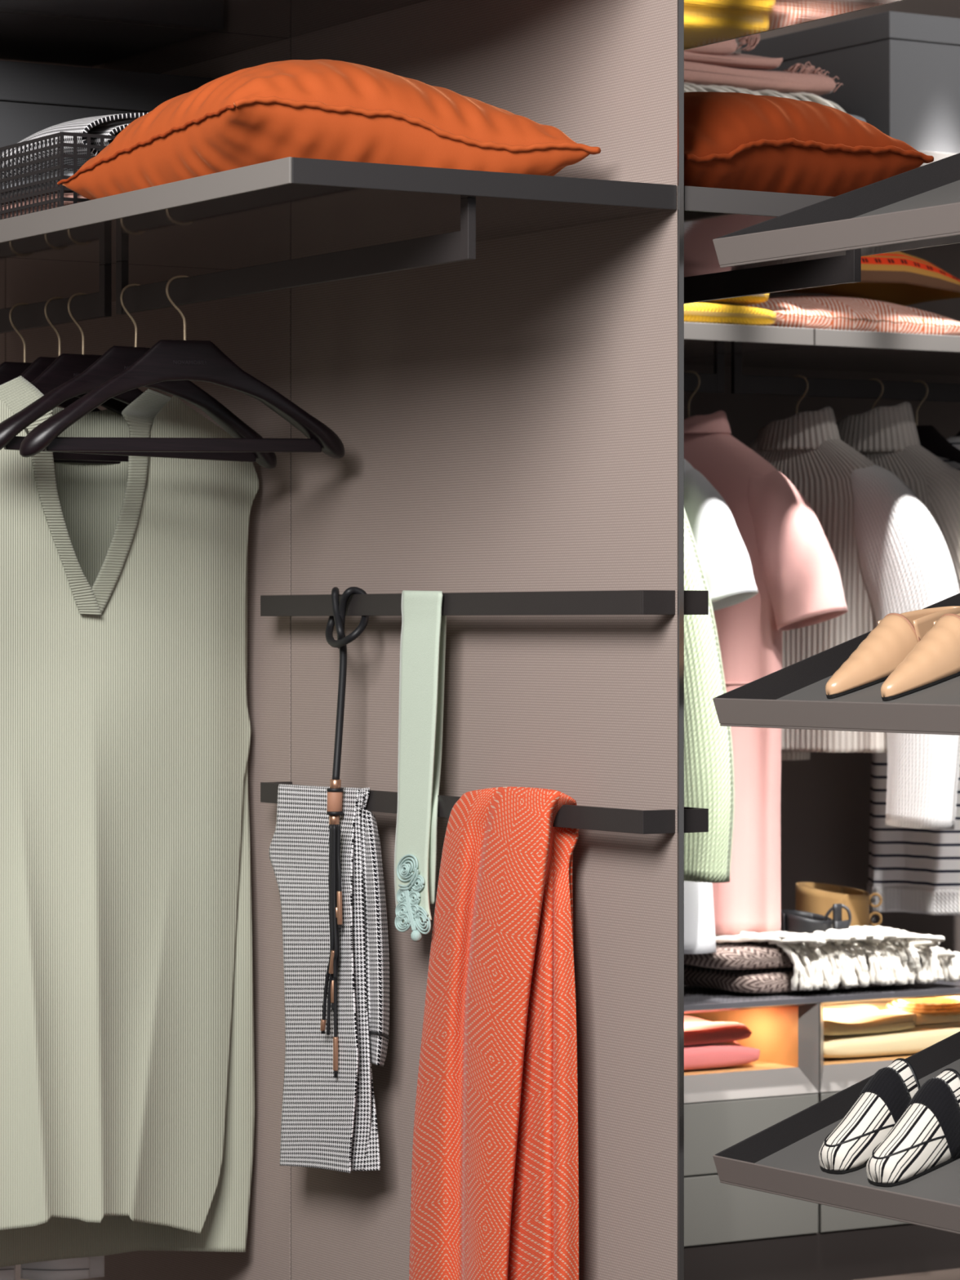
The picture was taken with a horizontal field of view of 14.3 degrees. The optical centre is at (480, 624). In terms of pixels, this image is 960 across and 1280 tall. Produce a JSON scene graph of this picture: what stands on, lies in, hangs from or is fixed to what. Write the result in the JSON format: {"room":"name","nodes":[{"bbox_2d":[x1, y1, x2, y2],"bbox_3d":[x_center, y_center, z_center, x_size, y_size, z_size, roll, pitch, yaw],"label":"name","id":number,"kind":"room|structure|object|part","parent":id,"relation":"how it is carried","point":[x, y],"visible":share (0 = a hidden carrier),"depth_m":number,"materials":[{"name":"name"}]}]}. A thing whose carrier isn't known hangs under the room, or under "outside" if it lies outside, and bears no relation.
{"room":"walk-in closet","nodes":[
{"label":"walk-in closet","id":0,"kind":"room"},
{"bbox_2d":[0,1255,104,1279],"bbox_3d":[-0.722,0.752,6.125,0.325,0.627,0.065,0,0,-41],"label":"drawer","id":1,"kind":"object","parent":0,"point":[82,1268],"visible":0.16,"depth_m":6.13,"materials":[{"name":"wood"}]},
{"bbox_3d":[-0.797,0.811,6.067,0.133,0.485,0.027,0,0,-27],"label":"leg","id":2,"kind":"part","parent":1,"relation":"part of","materials":[{"name":"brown wood"}]},
{"bbox_3d":[-0.678,0.816,6.139,0.118,0.482,0.028,0,0,-27],"label":"leg","id":3,"kind":"part","parent":1,"relation":"part of","materials":[{"name":"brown wood"}]},
{"bbox_3d":[-0.640,0.825,6.230,0.065,0.482,0.002,0,0,-32],"label":"leg","id":4,"kind":"part","parent":1,"relation":"part of","materials":[{"name":"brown wood"}]},
{"bbox_2d":[0,0,677,1279],"bbox_3d":[-0.395,-0.170,6.274,0.007,3.000,2.549,0,0,-32],"label":"wall partition","id":5,"kind":"structure","parent":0,"point":[504,419],"depth_m":5.58,"materials":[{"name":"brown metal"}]},
{"bbox_3d":[-0.967,-0.170,7.209,0.007,3.000,0.355,0,0,-32],"label":"panel","id":6,"kind":"part","parent":5,"relation":"part of","materials":[{"name":"brown wood"}]},
{"bbox_2d":[0,257,231,308],"bbox_3d":[-0.846,-0.581,6.430,0.599,0.034,1.093,0,0,-32],"label":"shelf","id":7,"kind":"object","parent":5,"relation":"attached to","point":[22,280],"visible":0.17,"depth_m":6.19,"materials":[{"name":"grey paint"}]},
{"bbox_2d":[0,11,288,73],"bbox_3d":[-0.846,-0.957,6.430,0.599,0.034,1.093,0,0,-32],"label":"shelf","id":8,"kind":"object","parent":5,"relation":"attached to","point":[24,37],"visible":0.42,"depth_m":6.18,"materials":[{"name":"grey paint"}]},
{"bbox_3d":[-0.587,-0.170,6.589,0.007,3.000,1.094,0,0,-32],"label":"panel","id":9,"kind":"part","parent":5,"relation":"part of","materials":[{"name":"beige fabric"}]},
{"bbox_2d":[0,0,428,38],"bbox_3d":[-0.273,-0.957,5.495,0.599,0.034,1.093,0,0,-32],"label":"shelf","id":10,"kind":"object","parent":5,"relation":"attached to","point":[289,19],"visible":1,"depth_m":5.86,"materials":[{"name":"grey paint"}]},
{"bbox_2d":[0,156,676,269],"bbox_3d":[-0.273,-0.581,5.495,0.599,0.034,1.093,0,0,-32],"label":"shelf","id":11,"kind":"object","parent":5,"relation":"attached to","point":[288,208],"visible":0.96,"depth_m":5.25,"materials":[{"name":"grey paint"}]},
{"bbox_2d":[0,264,111,333],"bbox_3d":[-0.852,-0.523,6.414,0.012,0.081,1.035,0,0,-32],"label":"rod","id":12,"kind":"object","parent":11,"relation":"attached to","point":[98,304],"visible":1,"depth_m":6.09,"materials":[{"name":"brown metal"}]},
{"bbox_2d":[0,302,100,412],"bbox_3d":[-0.746,-0.389,6.241,0.483,0.275,0.056,0,0,-32],"label":"hanger","id":13,"kind":"object","parent":12,"relation":"hanging from","point":[9,371],"visible":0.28,"depth_m":6.22,"materials":[{"name":"brown wood"}]},
{"bbox_2d":[18,296,152,463],"bbox_3d":[-0.676,-0.389,6.127,0.483,0.275,0.056,0,0,-35],"label":"hanger","id":14,"kind":"object","parent":12,"relation":"hanging from","point":[40,364],"visible":0.22,"depth_m":6.12,"materials":[{"name":"black plastic"}]},
{"bbox_2d":[30,292,143,462],"bbox_3d":[-0.631,-0.389,6.053,0.483,0.275,0.056,0,0,-34],"label":"hanger","id":15,"kind":"object","parent":12,"relation":"hanging from","point":[66,366],"visible":0.41,"depth_m":6.04,"materials":[{"name":"black plastic"}]},
{"bbox_2d":[0,375,258,1267],"bbox_3d":[-0.621,0.314,6.053,0.586,1.410,0.200,0,0,-34],"label":"tunic","id":16,"kind":"object","parent":15,"relation":"hanging from","point":[127,1057],"visible":0.93,"depth_m":6.04,"materials":[{"name":"fabric"}]},
{"bbox_2d":[0,131,116,219],"bbox_3d":[-0.593,-0.654,5.805,0.327,0.115,0.488,0,0,-32],"label":"wire basket","id":17,"kind":"object","parent":11,"relation":"on","point":[60,145],"visible":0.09,"depth_m":5.57,"materials":[{"name":"black metal"}]},
{"bbox_2d":[2,171,85,219],"bbox_3d":[-0.593,-0.633,5.805,0.312,0.064,0.469,0,0,-32],"label":"folded cloth","id":18,"kind":"object","parent":17,"relation":"in","point":[67,193],"visible":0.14,"depth_m":5.62,"materials":[{"name":"pink fabric"}]},
{"bbox_2d":[2,112,147,183],"bbox_3d":[-0.605,-0.694,5.796,0.237,0.134,0.470,0,0,-32],"label":"cloth","id":19,"kind":"object","parent":17,"relation":"in","point":[98,125],"visible":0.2,"depth_m":5.62,"materials":[{"name":"fabric"}]},
{"bbox_2d":[0,60,216,152],"bbox_3d":[-0.768,-0.748,6.369,0.508,0.302,0.500,0,0,-32],"label":"storage box","id":20,"kind":"object","parent":11,"relation":"on","point":[34,97],"visible":0.2,"depth_m":6.14,"materials":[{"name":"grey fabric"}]},
{"bbox_3d":[-0.768,-0.868,6.369,0.508,0.063,0.500,0,0,-32],"label":"lid","id":21,"kind":"part","parent":20,"relation":"part of","materials":[{"name":"grey fabric"}]},
{"bbox_2d":[115,197,475,314],"bbox_3d":[-0.286,-0.523,5.490,0.012,0.081,1.053,0,0,-32],"label":"rod","id":22,"kind":"object","parent":11,"relation":"attached to","point":[459,246],"visible":0.96,"depth_m":5.41,"materials":[{"name":"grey metal"}]},
{"bbox_2d":[0,283,276,468],"bbox_3d":[-0.534,-0.389,5.893,0.483,0.275,0.056,2,-1,-26],"label":"hanger","id":23,"kind":"object","parent":22,"relation":"hanging from","point":[117,359],"visible":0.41,"depth_m":5.88,"materials":[{"name":"black plastic"}]},
{"bbox_2d":[19,275,344,458],"bbox_3d":[-0.445,-0.389,5.753,0.519,0.275,0.056,-1,0,-25],"label":"hanger","id":24,"kind":"object","parent":22,"relation":"hanging from","point":[166,360],"visible":1,"depth_m":5.75,"materials":[{"name":"black plastic"}]},
{"bbox_2d":[57,59,600,199],"bbox_3d":[-0.219,-0.692,5.368,0.545,0.187,0.633,0,0,-32],"label":"velvet cushion","id":25,"kind":"object","parent":11,"relation":"on","point":[327,109],"visible":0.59,"depth_m":5.20,"materials":[{"name":"orange fabric"}]},
{"bbox_2d":[260,590,708,616],"bbox_3d":[-0.019,-0.030,5.657,0.108,0.033,1.092,0,0,-32],"label":"rail","id":26,"kind":"object","parent":5,"relation":"attached to","point":[615,602],"visible":0.96,"depth_m":5.44,"materials":[{"name":"brown metal"}]},
{"bbox_2d":[320,586,368,1077],"bbox_3d":[-0.218,0.315,5.855,0.074,0.747,0.146,0,0,-32],"label":"belt","id":27,"kind":"object","parent":26,"relation":"hanging from","point":[335,793],"visible":1,"depth_m":5.82,"materials":[{"name":"black leather"}]},
{"bbox_3d":[-0.212,0.091,5.858,0.060,0.300,0.145,0,0,-32],"label":"looped cord","id":28,"kind":"part","parent":27,"relation":"part of","materials":[{"name":"black leather"}]},
{"bbox_2d":[394,590,446,942],"bbox_3d":[-0.091,0.208,5.667,0.053,0.519,0.151,0,0,-32],"label":"scarf","id":29,"kind":"object","parent":26,"relation":"hanging from","point":[424,626],"visible":1,"depth_m":5.65,"materials":[{"name":"green fabric"}]},
{"bbox_2d":[260,781,708,834],"bbox_3d":[-0.019,0.267,5.657,0.108,0.032,1.092,0,0,-32],"label":"rail","id":30,"kind":"object","parent":5,"relation":"attached to","point":[571,816],"visible":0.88,"depth_m":5.25,"materials":[{"name":"brown metal"}]},
{"bbox_2d":[269,783,390,1173],"bbox_3d":[-0.242,0.547,5.899,0.053,0.601,0.366,0,0,-32],"label":"garment","id":31,"kind":"object","parent":30,"relation":"hanging from","point":[329,1122],"visible":0.97,"depth_m":5.84,"materials":[{"name":"fabric"}]},
{"bbox_2d":[408,786,578,1279],"bbox_3d":[0.006,0.653,5.495,0.078,0.849,0.451,0,0,-32],"label":"scarf","id":32,"kind":"object","parent":30,"relation":"hanging from","point":[495,1190],"visible":1,"depth_m":5.40,"materials":[{"name":"orange fabric"}]},
{"bbox_3d":[-0.014,-0.170,5.654,0.007,3.000,1.094,0,0,-32],"label":"panel","id":33,"kind":"part","parent":5,"relation":"part of","materials":[{"name":"beige fabric"}]},
{"bbox_2d":[677,0,684,1279],"bbox_3d":[0.272,-0.170,5.185,0.008,3.000,0.004,0,0,-32],"label":"trim","id":34,"kind":"structure","parent":5,"relation":"attached to","point":[680,2],"depth_m":5.18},
{"bbox_2d":[684,0,905,50],"bbox_3d":[0.247,-0.957,5.814,0.601,0.034,1.093,0,0,-32],"label":"shelf","id":35,"kind":"object","parent":5,"relation":"attached to","point":[706,22],"visible":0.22,"depth_m":5.89,"materials":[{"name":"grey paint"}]},
{"bbox_2d":[684,186,959,276],"bbox_3d":[0.247,-0.581,5.814,0.601,0.034,1.093,0,0,-32],"label":"shelf","id":36,"kind":"object","parent":5,"relation":"attached to","point":[710,214],"visible":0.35,"depth_m":5.33,"materials":[{"name":"grey paint"}]},
{"bbox_2d":[684,248,861,303],"bbox_3d":[0.256,-0.523,5.822,0.012,0.081,1.053,0,0,-32],"label":"rod","id":37,"kind":"object","parent":36,"relation":"attached to","point":[841,269],"visible":0.36,"depth_m":5.53,"materials":[{"name":"brown metal"}]},
{"bbox_2d":[684,91,933,196],"bbox_3d":[0.344,-0.691,5.635,0.537,0.184,0.640,0,0,-32],"label":"velvet cushion","id":38,"kind":"object","parent":36,"relation":"on","point":[733,140],"visible":0.36,"depth_m":5.43,"materials":[{"name":"orange fabric"}]},
{"bbox_2d":[684,0,959,952],"bbox_3d":[-1.090,-0.620,7.403,8.000,3.900,0.100,0,0,-32],"label":"wardrobe back panel","id":39,"kind":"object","parent":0,"point":[825,797],"depth_m":8.50,"materials":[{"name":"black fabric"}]},
{"bbox_2d":[684,322,813,358],"bbox_3d":[0.074,-0.581,7.682,1.037,0.034,0.600,0,0,-32],"label":"shelf","id":40,"kind":"object","parent":39,"relation":"attached to","point":[700,340],"visible":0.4,"depth_m":7.65,"materials":[{"name":"grey paint"}]},
{"bbox_2d":[684,353,724,393],"bbox_3d":[0.086,-0.523,7.692,0.987,0.081,0.012,0,0,-32],"label":"rod","id":41,"kind":"object","parent":40,"relation":"attached to","point":[715,382],"visible":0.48,"depth_m":7.93,"materials":[{"name":"brown metal"}]},
{"bbox_2d":[684,370,700,419],"bbox_3d":[0.431,-0.389,7.903,0.483,0.275,0.020,0,0,34],"label":"hanger","id":42,"kind":"object","parent":41,"relation":"hanging from","point":[692,371],"visible":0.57,"depth_m":7.90,"materials":[{"name":"silver metal"}]},
{"bbox_2d":[684,410,848,935],"bbox_3d":[0.475,0.096,7.871,0.615,1.070,0.158,0,0,33],"label":"dress","id":43,"kind":"object","parent":42,"relation":"hanging from","point":[796,573],"visible":0.43,"depth_m":7.78,"materials":[{"name":"pink fabric"}]},
{"bbox_2d":[684,293,776,325],"bbox_3d":[0.358,-0.643,7.748,0.366,0.090,0.365,0,0,-32],"label":"folded knit","id":44,"kind":"object","parent":40,"relation":"on","point":[733,311],"visible":0.23,"depth_m":7.63,"materials":[{"name":"yellow fabric"}]},
{"bbox_2d":[684,1223,959,1279],"bbox_3d":[0.539,1.280,7.970,2.130,0.101,0.596,0,0,-32],"label":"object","id":45,"kind":"structure","parent":39,"relation":"attached to","point":[863,1253],"depth_m":7.73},
{"bbox_2d":[684,328,959,376],"bbox_3d":[0.984,-0.581,8.240,1.089,0.034,0.600,0,0,-32],"label":"shelf","id":46,"kind":"object","parent":39,"relation":"attached to","point":[844,350],"visible":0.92,"depth_m":8.00,"materials":[{"name":"grey paint"}]},
{"bbox_2d":[731,354,959,402],"bbox_3d":[0.974,-0.523,8.236,1.049,0.081,0.012,0,0,-32],"label":"rod","id":47,"kind":"object","parent":46,"relation":"attached to","point":[740,384],"visible":1,"depth_m":8.10,"materials":[{"name":"brown metal"}]},
{"bbox_2d":[792,375,808,413],"bbox_3d":[0.667,-0.389,8.047,0.483,0.275,0.020,0,0,34],"label":"hanger","id":48,"kind":"object","parent":47,"relation":"hanging from","point":[802,376],"visible":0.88,"depth_m":8.04,"materials":[{"name":"silver metal"}]},
{"bbox_2d":[746,406,959,829],"bbox_3d":[0.715,-0.019,8.015,0.654,0.877,0.175,0,0,34],"label":"sweater","id":49,"kind":"object","parent":48,"relation":"hanging from","point":[891,555],"visible":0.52,"depth_m":7.90,"materials":[{"name":"fabric"}]},
{"bbox_2d":[867,377,883,409],"bbox_3d":[0.836,-0.389,8.151,0.483,0.275,0.020,0,0,34],"label":"hanger","id":50,"kind":"object","parent":47,"relation":"hanging from","point":[873,379],"visible":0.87,"depth_m":8.14,"materials":[{"name":"silver metal"}]},
{"bbox_2d":[781,401,959,759],"bbox_3d":[0.884,-0.091,8.120,0.650,0.765,0.169,0,0,33],"label":"sweater","id":51,"kind":"object","parent":50,"relation":"hanging from","point":[887,436],"visible":0.27,"depth_m":8.07,"materials":[{"name":"grey fabric"}]},
{"bbox_2d":[912,380,959,463],"bbox_3d":[0.938,-0.389,8.214,0.483,0.275,0.020,0,0,34],"label":"hanger","id":52,"kind":"object","parent":47,"relation":"hanging from","point":[930,438],"visible":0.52,"depth_m":8.19,"materials":[{"name":"brown wood"}]},
{"bbox_2d":[744,295,959,335],"bbox_3d":[0.705,-0.645,8.050,0.545,0.094,0.464,0,0,-32],"label":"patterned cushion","id":53,"kind":"object","parent":46,"relation":"on","point":[815,312],"visible":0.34,"depth_m":7.86,"materials":[{"name":"pink fabric"}]},
{"bbox_2d":[780,251,959,306],"bbox_3d":[0.798,-0.750,8.088,0.464,0.111,0.287,0,0,-32],"label":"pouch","id":54,"kind":"object","parent":53,"relation":"on","point":[898,277],"visible":0.38,"depth_m":8.04,"materials":[{"name":"orange fabric"}]},
{"bbox_2d":[684,959,959,1010],"bbox_3d":[0.540,0.756,7.968,2.130,0.012,0.600,0,0,-32],"label":"shelf","id":55,"kind":"object","parent":39,"relation":"attached to","point":[695,997],"visible":0.08,"depth_m":7.76,"materials":[{"name":"grey wood"}]},
{"bbox_2d":[684,925,959,993],"bbox_3d":[0.669,0.685,7.916,0.584,0.127,0.484,0,0,-32],"label":"blanket","id":56,"kind":"object","parent":55,"relation":"on","point":[856,957],"visible":0.94,"depth_m":7.76,"materials":[{"name":"beige fabric"}]},
{"bbox_2d":[780,903,851,933],"bbox_3d":[0.684,0.610,7.864,0.135,0.073,0.105,0,0,31],"label":"belt","id":57,"kind":"object","parent":56,"relation":"on","point":[791,921],"visible":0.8,"depth_m":7.84,"materials":[{"name":"black leather"}]},
{"bbox_2d":[795,881,882,926],"bbox_3d":[0.746,0.597,8.084,0.154,0.099,0.161,0,0,35],"label":"belt","id":58,"kind":"object","parent":56,"relation":"on","point":[818,898],"visible":0.78,"depth_m":8.03,"materials":[{"name":"leather"}]},
{"bbox_2d":[917,150,956,167],"bbox_3d":[0.984,-0.957,8.240,1.089,0.034,0.600,0,0,-32],"label":"shelf","id":59,"kind":"object","parent":39,"relation":"attached to","point":[937,156],"visible":0.02,"depth_m":7.86,"materials":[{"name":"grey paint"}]},
{"bbox_2d":[741,11,959,153],"bbox_3d":[0.938,-1.116,8.197,0.552,0.286,0.525,0,0,-32],"label":"storage box","id":60,"kind":"object","parent":59,"relation":"on","point":[899,73],"visible":0.54,"depth_m":7.90,"materials":[{"name":"grey cardboard"}]},
{"bbox_3d":[0.938,-1.232,8.197,0.552,0.055,0.525,0,0,-32],"label":"lid","id":61,"kind":"part","parent":60,"relation":"part of","materials":[{"name":"grey fabric"}]},
{"bbox_3d":[0.074,-0.956,7.682,1.037,0.034,0.600,0,0,-32],"label":"shelf","id":62,"kind":"object","parent":39,"relation":"attached to","visible":0},
{"bbox_2d":[684,82,866,122],"bbox_3d":[0.429,-1.028,7.841,0.647,0.107,0.490,0,0,-32],"label":"blanket","id":63,"kind":"object","parent":62,"relation":"on","point":[688,87],"visible":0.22,"depth_m":7.69,"materials":[{"name":"grey fabric"}]},
{"bbox_2d":[684,33,843,96],"bbox_3d":[0.365,-1.149,7.807,0.644,0.140,0.432,0,0,-32],"label":"blanket","id":64,"kind":"object","parent":63,"relation":"on","point":[715,64],"visible":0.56,"depth_m":7.68,"materials":[{"name":"fabric"}]},
{"bbox_2d":[857,1267,959,1279],"bbox_3d":[0.752,1.355,4.397,8.000,0.050,7.150,0,0,-32],"label":"floor","id":65,"kind":"structure","parent":0,"point":[953,1273],"depth_m":7.80,"materials":[{"name":"brown wood"}]},
{"bbox_2d":[684,1002,818,1246],"bbox_3d":[0.079,0.994,7.686,1.052,0.467,0.600,0,0,-32],"label":"base cabinet","id":66,"kind":"object","parent":65,"relation":"on","point":[724,1107],"visible":0.2,"depth_m":7.63,"materials":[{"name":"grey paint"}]},
{"bbox_2d":[684,1015,759,1070],"bbox_3d":[0.291,0.846,7.751,0.450,0.093,0.370,0,0,-32],"label":"sweater","id":67,"kind":"object","parent":66,"relation":"in","point":[707,1044],"visible":0.27,"depth_m":7.66,"materials":[{"name":"fabric"}]},
{"bbox_3d":[0.228,0.765,7.443,1.050,0.009,0.030,0,0,-32],"label":"frame","id":68,"kind":"part","parent":66,"relation":"part of","materials":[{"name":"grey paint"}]},
{"bbox_3d":[0.231,1.159,7.438,1.047,0.135,0.019,0,0,-32],"label":"drawer","id":69,"kind":"part","parent":66,"relation":"part of","materials":[{"name":"grey paint"}]},
{"bbox_3d":[0.231,1.016,7.438,1.047,0.141,0.019,0,0,-32],"label":"drawer","id":70,"kind":"part","parent":66,"relation":"part of","materials":[{"name":"grey paint"}]},
{"bbox_3d":[0.228,0.918,7.443,1.050,0.051,0.031,0,0,-32],"label":"frame","id":71,"kind":"part","parent":66,"relation":"part of","materials":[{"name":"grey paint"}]},
{"bbox_3d":[0.663,0.853,7.710,0.042,0.181,0.002,0,0,13],"label":"frame","id":72,"kind":"part","parent":66,"relation":"part of","materials":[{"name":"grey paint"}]},
{"bbox_2d":[712,152,959,1234],"bbox_3d":[0.695,-0.170,4.949,0.498,3.000,0.660,0,0,-32],"label":"shoe rack","id":73,"kind":"object","parent":65,"relation":"on","point":[922,202],"visible":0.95,"depth_m":5.01,"materials":[{"name":"grey metal"}]},
{"bbox_2d":[712,1031,959,1234],"bbox_3d":[0.678,0.651,4.938,0.457,0.188,0.660,0,0,-32],"label":"tray","id":74,"kind":"object","parent":73,"relation":"on","point":[782,1158],"depth_m":5.02,"materials":[{"name":"grey metal"}]},
{"bbox_2d":[712,592,959,735],"bbox_3d":[0.678,0.041,4.938,0.457,0.188,0.660,0,0,-32],"label":"tray","id":75,"kind":"object","parent":73,"relation":"on","point":[793,696],"depth_m":4.97,"materials":[{"name":"grey wood"}]},
{"bbox_2d":[712,152,959,267],"bbox_3d":[0.678,-0.572,4.938,0.457,0.188,0.660,0,0,-32],"label":"tray","id":76,"kind":"object","parent":73,"relation":"on","point":[922,202],"depth_m":5.05,"materials":[{"name":"grey metal"}]},
{"bbox_2d":[818,1057,920,1173],"bbox_3d":[0.560,0.647,5.070,0.252,0.143,0.093,0,0,-32],"label":"shoe","id":77,"kind":"object","parent":73,"relation":"in","point":[885,1098],"visible":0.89,"depth_m":5.01,"materials":[{"name":"beige fabric"}]},
{"bbox_2d":[825,605,959,698],"bbox_3d":[0.564,0.035,5.127,0.249,0.124,0.082,0,0,-32],"label":"shoe","id":78,"kind":"object","parent":73,"relation":"in","point":[887,645],"visible":0.84,"depth_m":5.08,"materials":[{"name":"brown leather"}]},
{"bbox_2d":[866,1068,959,1186],"bbox_3d":[0.613,0.649,4.971,0.252,0.143,0.093,0,0,-32],"label":"shoe","id":79,"kind":"object","parent":73,"relation":"in","point":[926,1138],"visible":1,"depth_m":4.92,"materials":[{"name":"beige fabric"}]},
{"bbox_2d":[880,613,959,700],"bbox_3d":[0.626,0.036,5.020,0.249,0.124,0.082,0,0,-32],"label":"shoe","id":80,"kind":"object","parent":73,"relation":"in","point":[935,659],"visible":1,"depth_m":4.97,"materials":[{"name":"brown leather"}]},
{"bbox_2d":[814,993,959,1232],"bbox_3d":[0.989,0.994,8.243,1.078,0.467,0.600,0,0,-32],"label":"base cabinet","id":81,"kind":"object","parent":65,"relation":"on","point":[836,1075],"visible":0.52,"depth_m":7.75,"materials":[{"name":"grey paint"}]},
{"bbox_3d":[0.533,0.854,7.982,0.024,0.184,0.568,0,0,-32],"label":"panel","id":82,"kind":"part","parent":81,"relation":"part of","materials":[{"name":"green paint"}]},
{"bbox_3d":[0.692,0.853,7.727,0.002,0.181,0.042,0,0,14],"label":"frame","id":83,"kind":"part","parent":81,"relation":"part of","materials":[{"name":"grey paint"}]},
{"bbox_3d":[1.141,1.016,7.995,1.073,0.141,0.019,0,0,-32],"label":"drawer","id":84,"kind":"part","parent":81,"relation":"part of","materials":[{"name":"grey paint"}]},
{"bbox_3d":[1.138,0.918,8.001,1.076,0.051,0.031,0,0,-32],"label":"frame","id":85,"kind":"part","parent":81,"relation":"part of","materials":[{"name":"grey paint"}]},
{"bbox_3d":[1.141,1.159,7.995,1.073,0.135,0.019,0,0,-32],"label":"drawer","id":86,"kind":"part","parent":81,"relation":"part of","materials":[{"name":"grey paint"}]},
{"bbox_3d":[1.138,0.765,8.000,1.076,0.009,0.030,0,0,-32],"label":"frame","id":87,"kind":"part","parent":81,"relation":"part of","materials":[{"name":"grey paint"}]},
{"bbox_2d":[823,1000,959,1057],"bbox_3d":[0.811,0.844,8.069,0.513,0.095,0.370,0,0,-32],"label":"sweater","id":88,"kind":"object","parent":81,"relation":"in","point":[864,1028],"visible":0.62,"depth_m":7.89,"materials":[{"name":"yellow fabric"}]},
{"bbox_2d":[885,995,959,1015],"bbox_3d":[0.950,0.798,8.043,0.210,0.035,0.150,0,0,-32],"label":"strap","id":89,"kind":"object","parent":88,"relation":"on","point":[953,1006],"visible":0.89,"depth_m":7.99,"materials":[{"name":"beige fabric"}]},
{"label":"hanger","id":90,"kind":"object","parent":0,"visible":0},
{"bbox_2d":[684,509,734,882],"bbox_3d":[0.189,0.047,7.685,0.740,0.914,0.123,0,0,35],"label":"sweater","id":91,"kind":"object","parent":90,"relation":"hanging from","point":[708,766],"visible":0.07,"depth_m":7.46,"materials":[{"name":"fabric"}]},
{"label":"hanger","id":92,"kind":"object","parent":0,"visible":0},
{"bbox_2d":[866,436,959,915],"bbox_3d":[1.082,0.108,8.302,0.537,1.036,0.218,0,0,34],"label":"striped sweater","id":93,"kind":"object","parent":92,"relation":"hanging from","point":[913,870],"visible":0.3,"depth_m":8.32,"materials":[{"name":"grey fabric"}]},
{"bbox_3d":[0.260,-0.389,7.798,0.483,0.275,0.020,0,0,37],"label":"hanger","id":94,"kind":"object","parent":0,"visible":0},
{"bbox_2d":[684,458,758,954],"bbox_3d":[0.299,0.123,7.770,0.609,1.066,0.198,0,0,37],"label":"dress","id":95,"kind":"object","parent":94,"relation":"hanging from","point":[725,560],"visible":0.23,"depth_m":7.62,"materials":[{"name":"fabric"}]}
]}

